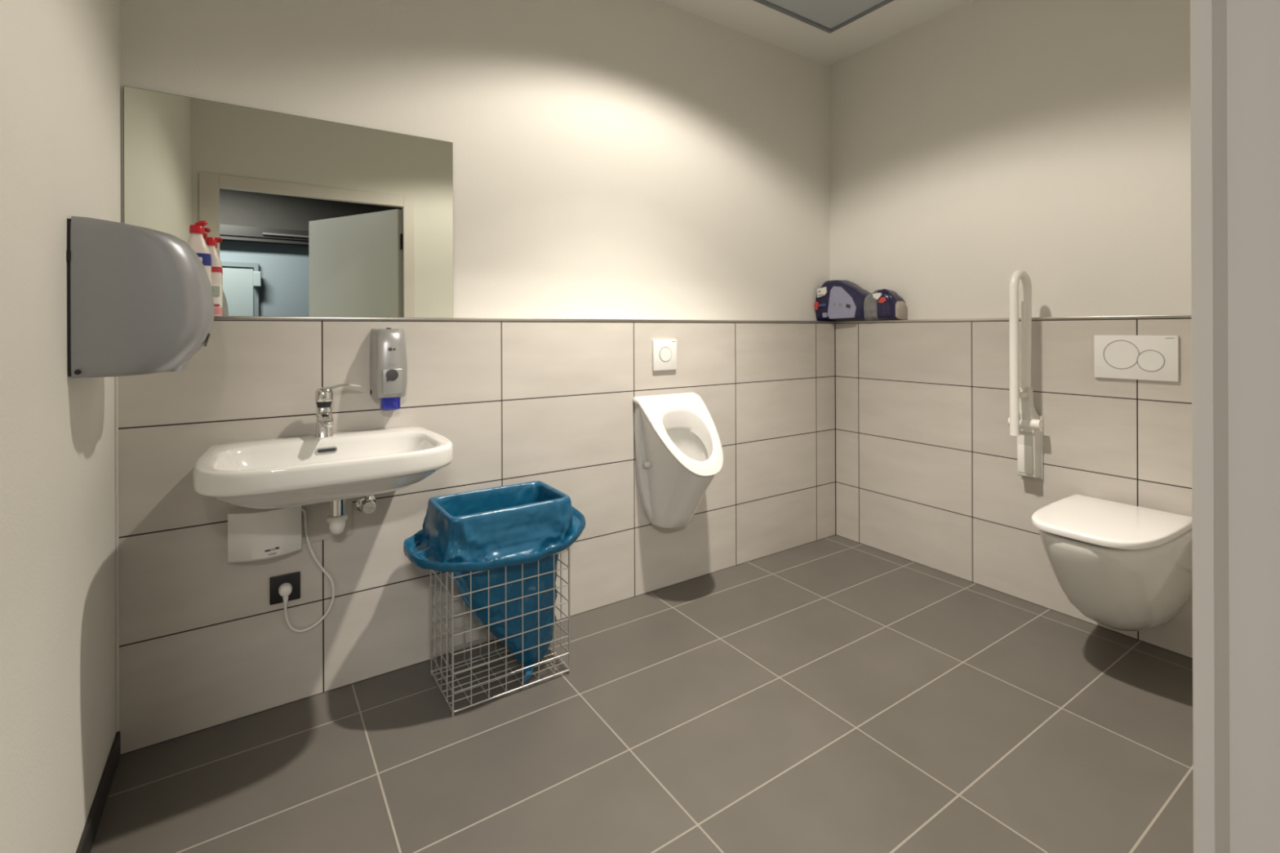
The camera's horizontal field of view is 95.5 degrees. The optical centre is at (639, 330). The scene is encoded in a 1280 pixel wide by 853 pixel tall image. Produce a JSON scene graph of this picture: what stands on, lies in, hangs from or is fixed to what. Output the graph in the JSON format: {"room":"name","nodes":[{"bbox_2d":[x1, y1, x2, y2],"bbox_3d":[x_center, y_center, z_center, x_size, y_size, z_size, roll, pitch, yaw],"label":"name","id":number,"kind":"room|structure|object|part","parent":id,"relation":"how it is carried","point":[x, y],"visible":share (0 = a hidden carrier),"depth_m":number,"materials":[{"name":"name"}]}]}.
{"room":"public restroom","nodes":[
{"label":"public restroom","id":0,"kind":"room"},
{"bbox_2d":[0,0,120,852],"bbox_3d":[-0.988,-0.190,0.808,0.120,2.720,2.318,0,0,-34],"label":"wall","id":1,"kind":"structure","parent":0,"point":[60,60],"depth_m":1.08,"materials":[{"name":"paint"}]},
{"bbox_2d":[75,731,120,852],"bbox_3d":[-0.893,1.135,0.789,0.009,0.068,1.948,0,0,-34],"label":"baseboard","id":2,"kind":"structure","parent":1,"relation":"attached to","point":[86,841],"depth_m":1.39,"materials":[{"name":"tile"}]},
{"bbox_2d":[66,216,214,377],"bbox_3d":[-1.146,-0.067,1.364,0.234,0.332,0.286,0,0,-34],"label":"dryer","id":3,"kind":"object","parent":1,"relation":"attached to","point":[140,300],"visible":1,"depth_m":1.24,"materials":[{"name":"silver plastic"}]},
{"bbox_3d":[-1.241,-0.066,1.302,0.006,0.322,0.276,0,0,-34],"label":"plate","id":4,"kind":"part","parent":3,"relation":"part of","materials":[{"name":"black plastic"}]},
{"bbox_2d":[120,0,830,320],"bbox_3d":[-0.150,-0.790,2.642,3.315,1.527,0.100,0,0,-34],"label":"wall","id":5,"kind":"structure","parent":0,"point":[613,159],"depth_m":2.48,"materials":[{"name":"paint"}]},
{"bbox_2d":[123,85,453,317],"bbox_3d":[-1.098,-0.375,1.938,0.939,0.663,0.006,0,0,-33],"label":"wall mirror","id":6,"kind":"object","parent":5,"relation":"attached to","point":[312,217],"visible":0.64,"depth_m":1.91,"materials":[{"name":"grey mirror"}]},
{"bbox_2d":[115,320,835,755],"bbox_3d":[-0.089,0.566,2.559,3.315,1.201,0.100,0,0,-34],"label":"tiled wall","id":7,"kind":"structure","parent":0,"point":[202,644],"depth_m":2.02,"materials":[{"name":"tile"}]},
{"bbox_2d":[114,376,119,732],"bbox_3d":[-1.435,0.536,1.596,0.007,1.130,0.006,0,0,-34],"label":"trim","id":8,"kind":"structure","parent":7,"relation":"attached to","point":[116,378],"depth_m":1.59,"materials":[{"name":"white plastic"}]},
{"bbox_2d":[227,506,334,632],"bbox_3d":[-1.089,0.746,1.781,0.281,0.415,0.083,0,0,-34],"label":"water heater","id":9,"kind":"object","parent":7,"relation":"attached to","point":[253,534],"visible":1,"depth_m":1.73,"materials":[{"name":"white plastic"}]},
{"bbox_2d":[269,571,300,604],"bbox_3d":[-1.106,0.805,1.813,0.082,0.085,0.010,0,0,-34],"label":"wall socket","id":10,"kind":"object","parent":7,"relation":"attached to","point":[294,579],"visible":0.84,"depth_m":1.81,"materials":[{"name":"black plastic"}]},
{"bbox_2d":[193,426,453,509],"bbox_3d":[-0.886,0.402,1.672,0.624,0.142,0.490,0,0,-34],"label":"washbasin","id":11,"kind":"object","parent":7,"relation":"attached to","point":[299,470],"visible":1,"depth_m":1.56,"materials":[{"name":"white ceramic"}]},
{"bbox_2d":[326,499,347,534],"bbox_3d":[-0.957,0.551,1.827,0.057,0.154,0.143,0,0,-34],"label":"trap","id":12,"kind":"object","parent":11,"relation":"attached to","point":[337,517],"visible":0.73,"depth_m":1.77,"materials":[{"name":"silver metal"}]},
{"bbox_2d":[328,520,345,534],"bbox_3d":[-0.932,0.608,1.791,0.046,0.040,0.046,0,0,-34],"label":"cup","id":13,"kind":"object","parent":12,"relation":"on","point":[336,527],"depth_m":1.77,"materials":[{"name":"white plastic"}]},
{"bbox_2d":[314,383,360,437],"bbox_3d":[-0.929,0.251,1.801,0.130,0.161,0.146,0,0,-34],"label":"faucet","id":14,"kind":"object","parent":11,"relation":"on","point":[323,396],"visible":1,"depth_m":1.80,"materials":[{"name":"silver metal"}]},
{"bbox_3d":[-0.951,0.272,1.764,0.036,0.037,0.095,0,0,-34],"label":"spout","id":15,"kind":"part","parent":14,"relation":"part of","materials":[{"name":"silver metal"}]},
{"bbox_3d":[-0.944,0.179,1.847,0.105,0.017,0.022,0,0,-34],"label":"lever","id":16,"kind":"part","parent":14,"relation":"part of","materials":[{"name":"silver metal"}]},
{"bbox_2d":[301,498,352,543],"bbox_3d":[-1.012,0.610,1.879,0.149,0.131,0.005,0,0,-34],"label":"cover plate","id":17,"kind":"object","parent":7,"relation":"attached to","point":[317,526],"visible":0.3,"depth_m":1.87,"materials":[{"name":"grey"}]},
{"bbox_2d":[355,495,376,514],"bbox_3d":[-0.900,0.550,1.916,0.065,0.117,0.068,0,0,-34],"label":"angle valve","id":18,"kind":"object","parent":7,"relation":"attached to","point":[366,504],"visible":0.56,"depth_m":1.90,"materials":[{"name":"silver metal"}]},
{"bbox_2d":[369,328,407,410],"bbox_3d":[-0.836,0.129,1.942,0.111,0.274,0.098,0,0,-34],"label":"soap dispenser","id":19,"kind":"object","parent":7,"relation":"attached to","point":[388,352],"visible":1,"depth_m":1.91,"materials":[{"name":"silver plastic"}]},
{"bbox_2d":[213,315,835,323],"bbox_3d":[-0.160,-0.040,2.513,3.150,0.012,0.102,0,0,-34],"label":"trim","id":20,"kind":"structure","parent":7,"relation":"on","point":[215,317],"depth_m":2.16,"materials":[{"name":"grey metal"}]},
{"bbox_2d":[186,220,211,284],"bbox_3d":[-1.308,-0.183,1.717,0.069,0.282,0.044,0,0,-34],"label":"bottle","id":21,"kind":"object","parent":20,"relation":"on","point":[196,241],"visible":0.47,"depth_m":1.71,"materials":[{"name":"beige plastic"}]},
{"bbox_2d":[204,236,222,315],"bbox_3d":[-1.306,-0.163,1.770,0.055,0.241,0.037,0,0,-34],"label":"bottle","id":22,"kind":"object","parent":20,"relation":"on","point":[216,268],"visible":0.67,"depth_m":1.76,"materials":[{"name":"beige plastic"}]},
{"bbox_2d":[212,285,219,296],"bbox_3d":[-1.285,-0.118,1.763,0.018,0.030,0.002,0,0,-34],"label":"picture","id":23,"kind":"object","parent":22,"relation":"on","point":[215,289],"depth_m":1.76,"materials":[{"name":"grey paper"}]},
{"bbox_2d":[652,339,676,370],"bbox_3d":[0.112,0.112,2.626,0.130,0.139,0.015,0,0,-34],"label":"flush plate","id":24,"kind":"object","parent":7,"relation":"attached to","point":[664,351],"visible":1,"depth_m":2.62,"materials":[{"name":"white plastic"}]},
{"bbox_2d":[632,392,723,528],"bbox_3d":[0.200,0.577,2.503,0.346,0.572,0.314,0,0,-34],"label":"urinal","id":25,"kind":"object","parent":7,"relation":"attached to","point":[678,449],"visible":1,"depth_m":2.51,"materials":[{"name":"white ceramic"}]},
{"bbox_2d":[834,323,835,534],"bbox_3d":[1.108,0.562,3.297,0.004,1.200,0.004,0,0,-34],"label":"trim","id":26,"kind":"structure","parent":7,"relation":"attached to","point":[834,323],"depth_m":3.30,"materials":[{"name":"grey"}]},
{"bbox_2d":[90,534,1193,852],"bbox_3d":[0.823,1.223,0.311,6.600,0.120,5.150,0,0,-34],"label":"floor","id":27,"kind":"structure","parent":0,"point":[834,694],"depth_m":1.65,"materials":[{"name":"tile"}]},
{"bbox_2d":[430,546,570,716],"bbox_3d":[-0.474,0.870,1.972,0.399,0.594,0.259,0,0,-34],"label":"wire basket","id":28,"kind":"object","parent":27,"relation":"on","point":[447,593],"visible":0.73,"depth_m":1.90,"materials":[{"name":"silver metal"}]},
{"bbox_3d":[-0.707,0.873,1.968,0.006,0.592,0.006,0,0,-11],"label":"corner post","id":29,"kind":"part","parent":28,"relation":"part of","materials":[{"name":"silver metal"}]},
{"bbox_3d":[-0.637,0.866,1.863,0.006,0.586,0.252,0,0,-34],"label":"wire panel","id":30,"kind":"part","parent":28,"relation":"part of","materials":[{"name":"silver metal"}]},
{"bbox_3d":[-0.567,0.872,1.758,0.006,0.592,0.006,0,0,34],"label":"corner post","id":31,"kind":"part","parent":28,"relation":"part of","materials":[{"name":"silver metal"}]},
{"bbox_3d":[-0.544,0.866,2.077,0.392,0.586,0.006,0,0,-34],"label":"wire panel","id":32,"kind":"part","parent":28,"relation":"part of","materials":[{"name":"silver metal"}]},
{"bbox_2d":[403,480,585,683],"bbox_3d":[-0.475,0.859,1.965,0.593,0.584,0.425,0,0,-34],"label":"liner","id":33,"kind":"object","parent":28,"relation":"in","point":[494,529],"visible":0.93,"depth_m":1.89,"materials":[{"name":"blue plastic"}]},
{"bbox_3d":[-0.311,0.865,2.081,0.006,0.586,0.252,0,0,-34],"label":"wire panel","id":34,"kind":"part","parent":28,"relation":"part of","materials":[{"name":"silver metal"}]},
{"bbox_3d":[-0.241,0.871,1.976,0.006,0.592,0.006,0,0,-11],"label":"corner post","id":35,"kind":"part","parent":28,"relation":"part of","materials":[{"name":"silver metal"}]},
{"bbox_2d":[658,0,971,66],"bbox_3d":[0.385,-1.605,1.728,3.435,0.100,2.318,0,0,-34],"label":"ceiling","id":36,"kind":"structure","parent":0,"point":[754,19],"depth_m":2.96,"materials":[{"name":"white paint"}]},
{"bbox_2d":[753,0,893,33],"bbox_3d":[0.899,-1.546,2.585,0.620,0.022,0.620,0,0,-34],"label":"ceiling panel","id":37,"kind":"object","parent":36,"relation":"attached to","point":[827,15],"visible":1,"depth_m":2.80,"materials":[{"name":"grey"}]},
{"bbox_2d":[829,0,1191,319],"bbox_3d":[1.771,-0.797,2.562,0.120,1.527,2.168,0,0,-34],"label":"wall","id":38,"kind":"structure","parent":0,"point":[978,143],"depth_m":2.57,"materials":[{"name":"paint"}]},
{"bbox_2d":[835,318,1192,658],"bbox_3d":[1.718,0.559,2.463,0.085,1.201,2.068,0,0,-34],"label":"tiled wall","id":39,"kind":"structure","parent":0,"point":[926,475],"depth_m":2.62,"materials":[{"name":"tile"}]},
{"bbox_2d":[835,314,1191,323],"bbox_3d":[1.682,-0.047,2.513,0.087,0.012,1.948,0,0,-34],"label":"trim","id":40,"kind":"structure","parent":39,"relation":"on","point":[1188,316],"depth_m":2.42,"materials":[{"name":"grey metal"}]},
{"bbox_2d":[813,280,871,320],"bbox_3d":[1.149,-0.169,3.263,0.146,0.235,0.302,0,0,-38],"label":"pack","id":41,"kind":"object","parent":40,"relation":"on","point":[836,300],"visible":0.91,"depth_m":3.22,"materials":[{"name":"blue"}]},
{"bbox_2d":[822,312,827,317],"bbox_3d":[1.047,-0.085,3.286,0.012,0.027,0.030,0,0,-38],"label":"print","id":42,"kind":"object","parent":41,"relation":"attached to","point":[824,314],"depth_m":3.28},
{"bbox_2d":[863,288,907,319],"bbox_3d":[1.293,-0.134,3.063,0.126,0.163,0.185,0,0,-38],"label":"pack","id":43,"kind":"object","parent":40,"relation":"on","point":[882,304],"visible":0.94,"depth_m":3.02,"materials":[{"name":"blue"}]},
{"bbox_2d":[1008,269,1043,479],"bbox_3d":[1.590,0.187,2.420,0.174,0.876,0.116,0,0,-34],"label":"grab rail","id":44,"kind":"object","parent":39,"relation":"attached to","point":[1024,423],"visible":1,"depth_m":2.42,"materials":[{"name":"white plastic"}]},
{"bbox_3d":[1.597,0.269,2.424,0.078,0.022,0.028,0,0,-34],"label":"cross plate","id":45,"kind":"part","parent":44,"relation":"part of","materials":[{"name":"white plastic"}]},
{"bbox_3d":[1.614,0.541,2.439,0.004,0.118,0.052,0,0,-34],"label":"panel","id":46,"kind":"part","parent":44,"relation":"part of","materials":[{"name":"white plastic"}]},
{"bbox_2d":[1031,493,1192,631],"bbox_3d":[1.627,0.853,2.026,0.554,0.411,0.366,0,0,-34],"label":"toilet","id":47,"kind":"object","parent":39,"relation":"attached to","point":[1123,566],"visible":0.98,"depth_m":1.91,"materials":[{"name":"white ceramic"}]},
{"bbox_3d":[1.618,0.679,2.020,0.490,0.007,0.340,0,0,-34],"label":"seat","id":48,"kind":"part","parent":47,"relation":"part of","materials":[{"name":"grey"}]},
{"bbox_3d":[1.614,0.661,2.017,0.523,0.027,0.366,0,0,-34],"label":"lid","id":49,"kind":"part","parent":47,"relation":"part of","materials":[{"name":"white plastic"}]},
{"bbox_2d":[1093,335,1178,382],"bbox_3d":[1.850,0.102,2.175,0.013,0.165,0.249,0,0,-34],"label":"flush plate","id":50,"kind":"object","parent":39,"relation":"attached to","point":[1144,357],"visible":1,"depth_m":2.17,"materials":[{"name":"white plastic"}]},
{"bbox_2d":[1190,0,1279,852],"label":"door frame","id":51,"kind":"structure","parent":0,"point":[1235,44],"depth_m":0.62,"materials":[{"name":"white paint"}]}
]}

